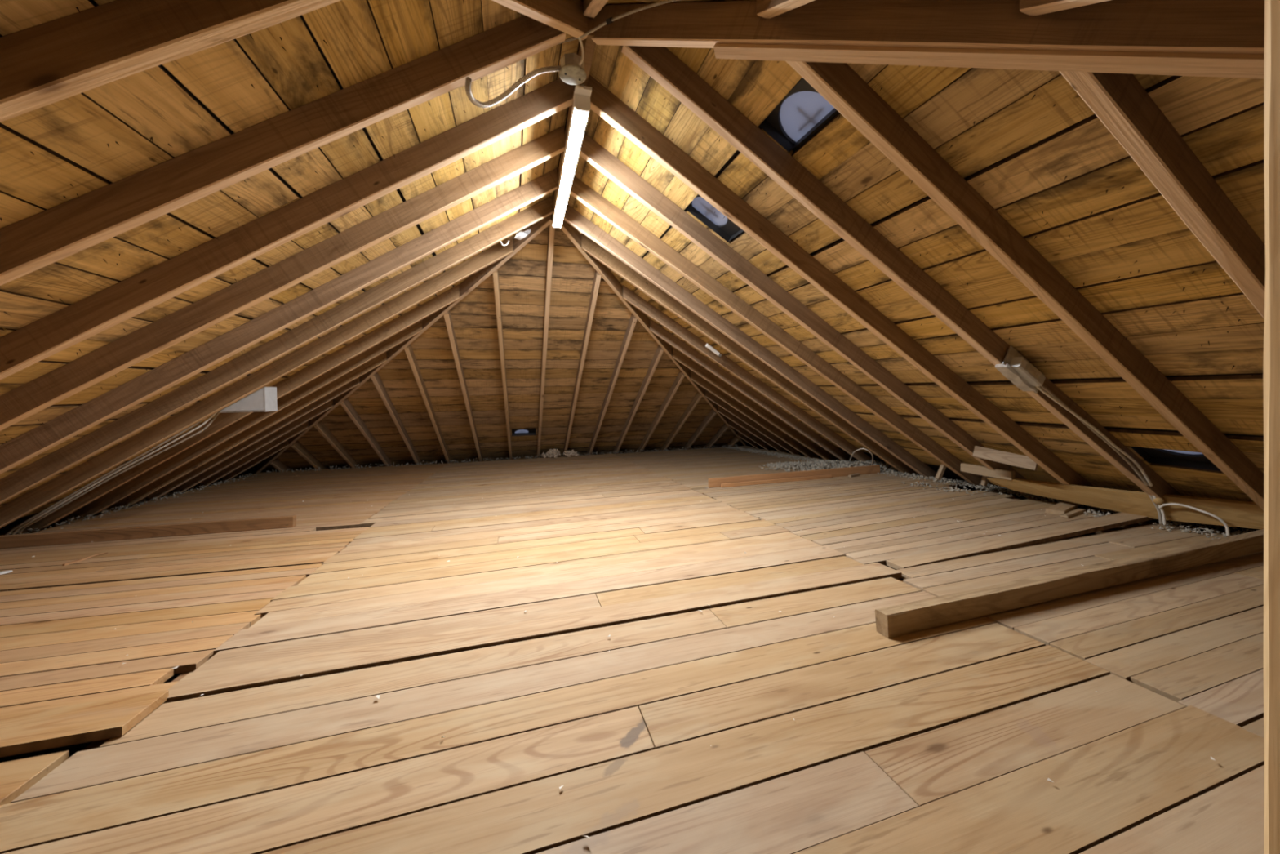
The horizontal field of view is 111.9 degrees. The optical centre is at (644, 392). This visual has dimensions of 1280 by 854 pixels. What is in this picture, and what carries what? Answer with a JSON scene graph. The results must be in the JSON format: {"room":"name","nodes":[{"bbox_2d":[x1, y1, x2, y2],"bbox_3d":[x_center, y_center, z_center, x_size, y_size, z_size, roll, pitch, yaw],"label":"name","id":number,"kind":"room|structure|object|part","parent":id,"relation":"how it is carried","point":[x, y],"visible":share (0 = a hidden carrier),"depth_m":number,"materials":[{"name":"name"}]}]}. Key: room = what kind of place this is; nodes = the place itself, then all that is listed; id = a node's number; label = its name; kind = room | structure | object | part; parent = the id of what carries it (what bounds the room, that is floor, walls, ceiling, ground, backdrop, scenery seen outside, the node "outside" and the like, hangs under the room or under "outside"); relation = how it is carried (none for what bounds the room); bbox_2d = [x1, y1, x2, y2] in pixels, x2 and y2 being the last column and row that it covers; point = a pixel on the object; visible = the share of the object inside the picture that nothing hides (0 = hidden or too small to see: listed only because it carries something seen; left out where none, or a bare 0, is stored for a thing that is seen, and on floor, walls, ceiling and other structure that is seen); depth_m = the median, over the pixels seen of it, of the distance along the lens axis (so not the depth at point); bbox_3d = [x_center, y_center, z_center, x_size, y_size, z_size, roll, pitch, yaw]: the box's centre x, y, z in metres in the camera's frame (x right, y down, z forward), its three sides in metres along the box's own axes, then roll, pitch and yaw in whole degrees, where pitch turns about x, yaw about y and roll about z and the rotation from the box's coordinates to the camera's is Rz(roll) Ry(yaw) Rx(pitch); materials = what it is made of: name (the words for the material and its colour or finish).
{"room":"attic","nodes":[
{"label":"attic","id":0,"kind":"room"},
{"bbox_2d":[0,445,1264,853],"bbox_3d":[-0.472,0.975,2.681,9.200,0.814,11.800,-1,1,-16],"label":"floor","id":1,"kind":"structure","parent":0,"point":[947,739],"depth_m":1.14,"materials":[{"name":"brown wood"}]},
{"bbox_2d":[0,569,13,574],"bbox_3d":[-3.109,0.868,2.088,0.067,0.008,0.067,-1,1,-16],"label":"disc","id":2,"kind":"object","parent":1,"relation":"on","point":[6,571],"visible":1,"depth_m":2.10,"materials":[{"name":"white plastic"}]},
{"bbox_2d":[62,552,106,565],"bbox_3d":[-2.944,0.871,2.281,0.018,0.021,0.193,-1,1,-6],"label":"wood sliver","id":3,"kind":"object","parent":1,"relation":"on","point":[86,557],"visible":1,"depth_m":2.25,"materials":[{"name":"orange wood"}]},
{"bbox_2d":[12,411,217,534],"bbox_3d":[-3.448,0.520,2.802,1.191,0.832,0.112,-1,1,-10],"label":"cable","id":4,"kind":"object","parent":1,"relation":"on","point":[213,415],"visible":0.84,"depth_m":2.76,"materials":[{"name":"grey plastic"}]},
{"bbox_2d":[18,410,220,533],"bbox_3d":[-3.455,0.520,2.821,1.194,0.832,0.131,-1,1,-8],"label":"cable","id":5,"kind":"object","parent":1,"relation":"on","point":[218,412],"visible":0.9,"depth_m":2.78,"materials":[{"name":"grey plastic"}]},
{"bbox_2d":[0,515,296,548],"bbox_3d":[-3.099,0.861,2.683,1.618,0.075,0.045,-1,1,-12],"label":"plank","id":6,"kind":"object","parent":1,"relation":"on","point":[39,539],"visible":1,"depth_m":2.67,"materials":[{"name":"brown wood"}]},
{"bbox_2d":[541,448,578,457],"bbox_3d":[-1.339,0.953,6.881,0.592,0.166,0.228,-1,1,-16],"label":"tuft","id":7,"kind":"object","parent":1,"relation":"on","point":[553,453],"visible":1,"depth_m":6.84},
{"bbox_2d":[13,482,1214,838],"bbox_3d":[-0.366,0.802,2.475,5.876,0.251,4.026,-1,1,-16],"label":"crumbs","id":8,"kind":"object","parent":1,"relation":"on","point":[377,695],"visible":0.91,"depth_m":1.23,"materials":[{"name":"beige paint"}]},
{"bbox_2d":[8,444,1261,539],"bbox_3d":[-0.928,0.879,3.944,7.484,0.418,6.297,-1,1,-16],"label":"insulation","id":9,"kind":"object","parent":1,"relation":"on","point":[1196,529],"visible":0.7,"depth_m":3.48},
{"bbox_2d":[720,474,831,487],"bbox_3d":[1.243,0.812,4.002,1.170,0.037,0.025,-1,1,-17],"label":"wood strip","id":10,"kind":"object","parent":1,"relation":"on","point":[829,476],"visible":1,"depth_m":3.98,"materials":[{"name":"orange wood"}]},
{"bbox_2d":[707,464,879,488],"bbox_3d":[1.479,0.785,4.113,1.896,0.091,0.028,-1,1,-17],"label":"plank","id":11,"kind":"object","parent":1,"relation":"on","point":[837,472],"visible":0.73,"depth_m":4.09,"materials":[{"name":"brown wood"}]},
{"bbox_2d":[758,459,899,474],"bbox_3d":[2.097,0.814,4.875,1.438,0.170,1.175,-1,1,-16],"label":"heap","id":12,"kind":"object","parent":1,"relation":"on","point":[828,464],"visible":0.68,"depth_m":4.76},
{"bbox_2d":[848,448,862,462],"bbox_3d":[2.171,0.643,4.458,0.029,0.241,0.629,-1,1,14],"label":"cable loop","id":13,"kind":"object","parent":12,"relation":"on","point":[860,448],"visible":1,"depth_m":4.46,"materials":[{"name":"white plastic"}]},
{"bbox_2d":[862,448,873,465],"bbox_3d":[2.260,0.652,4.312,0.071,0.264,0.454,0,1,36],"label":"cable loop","id":14,"kind":"object","parent":12,"relation":"on","point":[863,448],"visible":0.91,"depth_m":4.21,"materials":[{"name":"white plastic"}]},
{"bbox_2d":[848,473,860,477],"bbox_3d":[2.052,0.804,4.228,0.159,0.025,0.033,-2,1,-34],"label":"wood block","id":15,"kind":"object","parent":1,"relation":"on","point":[854,474],"visible":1,"depth_m":4.20,"materials":[{"name":"brown wood"}]},
{"bbox_2d":[934,464,946,479],"bbox_3d":[2.447,0.653,3.570,0.087,0.130,0.034,-1,1,-6],"label":"stub","id":16,"kind":"object","parent":1,"relation":"on","point":[942,468],"visible":0.93,"depth_m":3.56,"materials":[{"name":"brown wood"}]},
{"bbox_2d":[980,475,989,485],"bbox_3d":[2.557,0.646,3.242,0.035,0.102,0.048,-1,1,-17],"label":"stub","id":17,"kind":"object","parent":1,"relation":"on","point":[984,481],"visible":0.64,"depth_m":3.24,"materials":[{"name":"brown wood"}]},
{"bbox_2d":[1044,500,1081,515],"bbox_3d":[2.642,0.718,2.720,0.376,0.033,0.089,-1,1,-33],"label":"wood offcut","id":18,"kind":"object","parent":1,"relation":"on","point":[1063,507],"visible":0.84,"depth_m":2.67,"materials":[{"name":"brown wood"}]},
{"bbox_2d":[875,528,1263,638],"bbox_3d":[1.776,0.668,1.620,2.208,0.079,0.051,-1,1,-16],"label":"timber","id":19,"kind":"object","parent":1,"relation":"on","point":[896,620],"visible":0.94,"depth_m":1.50,"materials":[{"name":"brown wood"}]},
{"bbox_2d":[1060,508,1086,518],"bbox_3d":[2.578,0.722,2.599,0.277,0.025,0.041,-1,1,-28],"label":"wood offcut","id":20,"kind":"object","parent":1,"relation":"on","point":[1078,511],"visible":0.98,"depth_m":2.58,"materials":[{"name":"brown wood"}]},
{"bbox_2d":[986,477,1263,528],"bbox_3d":[2.770,0.591,2.294,0.088,0.193,1.780,-1,1,-16],"label":"board","id":21,"kind":"object","parent":1,"relation":"on","point":[1238,513],"visible":0.84,"depth_m":2.36,"materials":[{"name":"brown wood"}]},
{"bbox_2d":[960,462,1014,479],"bbox_3d":[2.490,0.570,3.150,0.033,0.066,0.360,-1,0,-16],"label":"cleat","id":22,"kind":"object","parent":21,"relation":"attached to","point":[968,468],"visible":0.97,"depth_m":3.13,"materials":[{"name":"beige wood"}]},
{"bbox_2d":[1158,502,1230,536],"bbox_3d":[2.753,0.625,2.177,0.036,0.124,0.233,-1,1,-21],"label":"cable","id":23,"kind":"object","parent":1,"relation":"on","point":[1227,528],"visible":1,"depth_m":2.13,"materials":[{"name":"white plastic"}]},
{"bbox_2d":[1152,497,1164,504],"bbox_3d":[2.717,0.568,2.284,0.040,0.043,0.038,0,1,38],"label":"knot","id":24,"kind":"object","parent":23,"relation":"attached to","point":[1157,500],"visible":1,"depth_m":2.27,"materials":[{"name":"brown wood"}]},
{"bbox_2d":[1262,0,1279,853],"bbox_3d":[0.660,0.079,0.430,0.041,1.230,0.045,-1,1,-16],"label":"support post","id":25,"kind":"object","parent":1,"relation":"on","point":[1271,366],"visible":1,"depth_m":0.44,"materials":[{"name":"brown wood"}]},
{"bbox_2d":[0,0,1265,535],"bbox_3d":[-0.456,0.101,2.365,9.705,3.051,11.877,-1,1,-16],"label":"ceiling","id":26,"kind":"structure","parent":0,"point":[862,206],"depth_m":1.66,"materials":[{"name":"wood"}]},
{"bbox_2d":[219,386,277,413],"bbox_3d":[-2.783,0.046,2.974,0.362,0.170,0.152,-1,1,-16],"label":"metal box","id":27,"kind":"object","parent":26,"relation":"hanging from","point":[264,399],"visible":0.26,"depth_m":2.94,"materials":[{"name":"grey paint"}]},
{"bbox_2d":[4,417,207,535],"bbox_3d":[-3.438,0.520,2.776,1.188,0.833,0.091,-1,1,-11],"label":"cable","id":28,"kind":"object","parent":27,"relation":"attached to","point":[194,424],"visible":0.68,"depth_m":2.73,"materials":[{"name":"grey plastic"}]},
{"bbox_3d":[-2.611,0.043,3.025,0.004,0.170,0.150,-1,1,-16],"label":"plate","id":29,"kind":"part","parent":27,"relation":"part of","materials":[{"name":"grey paint"}]},
{"bbox_2d":[464,65,560,108],"bbox_3d":[-0.474,-1.087,1.529,0.342,0.211,0.140,-2,1,-38],"label":"cable","id":30,"kind":"object","parent":26,"relation":"attached to","point":[518,83],"visible":1,"depth_m":1.53,"materials":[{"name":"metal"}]},
{"bbox_2d":[514,228,531,239],"bbox_3d":[-0.885,-1.152,3.134,0.122,0.098,0.067,-2,1,-39],"label":"wrap","id":31,"kind":"object","parent":26,"relation":"attached to","point":[520,235],"visible":1,"depth_m":3.11,"materials":[{"name":"white plastic"}]},
{"bbox_2d":[511,427,536,435],"bbox_3d":[-1.820,0.586,6.426,0.600,0.308,0.515,-1,1,-16],"label":"ceiling vent","id":32,"kind":"object","parent":26,"relation":"in","point":[515,431],"depth_m":6.41,"materials":[{"name":"plastic"}]},
{"bbox_2d":[552,84,591,228],"bbox_3d":[-0.427,-1.211,2.346,0.090,0.101,1.479,-1,1,-16],"label":"strip light","id":33,"kind":"object","parent":26,"relation":"hanging from","point":[580,110],"visible":0.9,"depth_m":2.06,"materials":[{"name":"white plastic"}]},
{"bbox_2d":[559,53,586,84],"bbox_3d":[-0.264,-1.190,1.592,0.099,0.058,0.099,-1,1,-16],"label":"junction box","id":34,"kind":"object","parent":26,"relation":"attached to","point":[571,73],"visible":1,"depth_m":1.57,"materials":[{"name":"metal"}]},
{"bbox_2d":[577,36,583,66],"bbox_3d":[-0.225,-1.212,1.531,0.022,0.073,0.056,-1,1,-5],"label":"loose wire","id":35,"kind":"object","parent":26,"relation":"hanging from","point":[579,37],"visible":1,"depth_m":1.53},
{"bbox_2d":[605,17,613,25],"bbox_3d":[-0.116,-1.238,1.440,0.017,0.029,0.028,-1,1,27],"label":"clip","id":36,"kind":"object","parent":26,"relation":"attached to","point":[608,21],"visible":1,"depth_m":1.43,"materials":[{"name":"grey metal"}]},
{"bbox_2d":[559,0,683,44],"bbox_3d":[-0.002,-1.187,1.376,0.774,0.163,0.030,-1,1,30],"label":"cable","id":37,"kind":"object","parent":26,"relation":"attached to","point":[664,2],"visible":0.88,"depth_m":1.41,"materials":[{"name":"plastic"}]},
{"bbox_2d":[705,343,721,356],"bbox_3d":[0.637,-0.394,3.980,0.173,0.120,0.033,-1,1,-27],"label":"connector sleeve","id":38,"kind":"object","parent":26,"relation":"attached to","point":[709,347],"visible":1,"depth_m":3.96,"materials":[{"name":"white plastic"}]},
{"bbox_2d":[685,194,743,241],"bbox_3d":[0.352,-0.981,2.352,0.506,0.322,0.600,-1,1,-16],"label":"ceiling vent","id":39,"kind":"object","parent":26,"relation":"in","point":[705,220],"depth_m":2.39,"materials":[{"name":"plastic"}]},
{"bbox_2d":[759,77,836,152],"bbox_3d":[0.591,-0.969,1.549,0.506,0.322,0.600,-1,1,-16],"label":"ceiling vent","id":40,"kind":"object","parent":26,"relation":"in","point":[797,114],"depth_m":1.53,"materials":[{"name":"plastic"}]},
{"bbox_2d":[972,445,1038,470],"bbox_3d":[2.353,0.421,2.826,0.046,0.120,0.351,-1,1,-27],"label":"cleat","id":41,"kind":"object","parent":26,"relation":"attached to","point":[1011,459],"visible":0.9,"depth_m":2.81,"materials":[{"name":"beige wood"}]},
{"bbox_2d":[994,346,1045,392],"bbox_3d":[1.746,-0.107,1.986,0.266,0.217,0.092,-1,1,-16],"label":"box","id":42,"kind":"object","parent":26,"relation":"attached to","point":[1015,367],"visible":1,"depth_m":1.96,"materials":[{"name":"grey paint"}]},
{"bbox_2d":[1035,386,1166,525],"bbox_3d":[2.277,0.323,2.122,0.997,0.771,0.097,-1,1,-20],"label":"cable","id":43,"kind":"object","parent":42,"relation":"attached to","point":[1039,388],"visible":0.84,"depth_m":2.09,"materials":[{"name":"grey plastic"}]},
{"bbox_2d":[1040,385,1162,524],"bbox_3d":[2.274,0.322,2.136,0.994,0.772,0.096,-1,1,-20],"label":"cable","id":44,"kind":"object","parent":42,"relation":"attached to","point":[1044,388],"visible":0.73,"depth_m":2.14,"materials":[{"name":"grey plastic"}]},
{"bbox_2d":[1130,446,1221,471],"bbox_3d":[2.523,0.246,2.062,0.506,0.322,0.600,-1,1,-16],"label":"ceiling vent","id":45,"kind":"object","parent":26,"relation":"in","point":[1149,458],"depth_m":2.12,"materials":[{"name":"plastic"}]}
]}

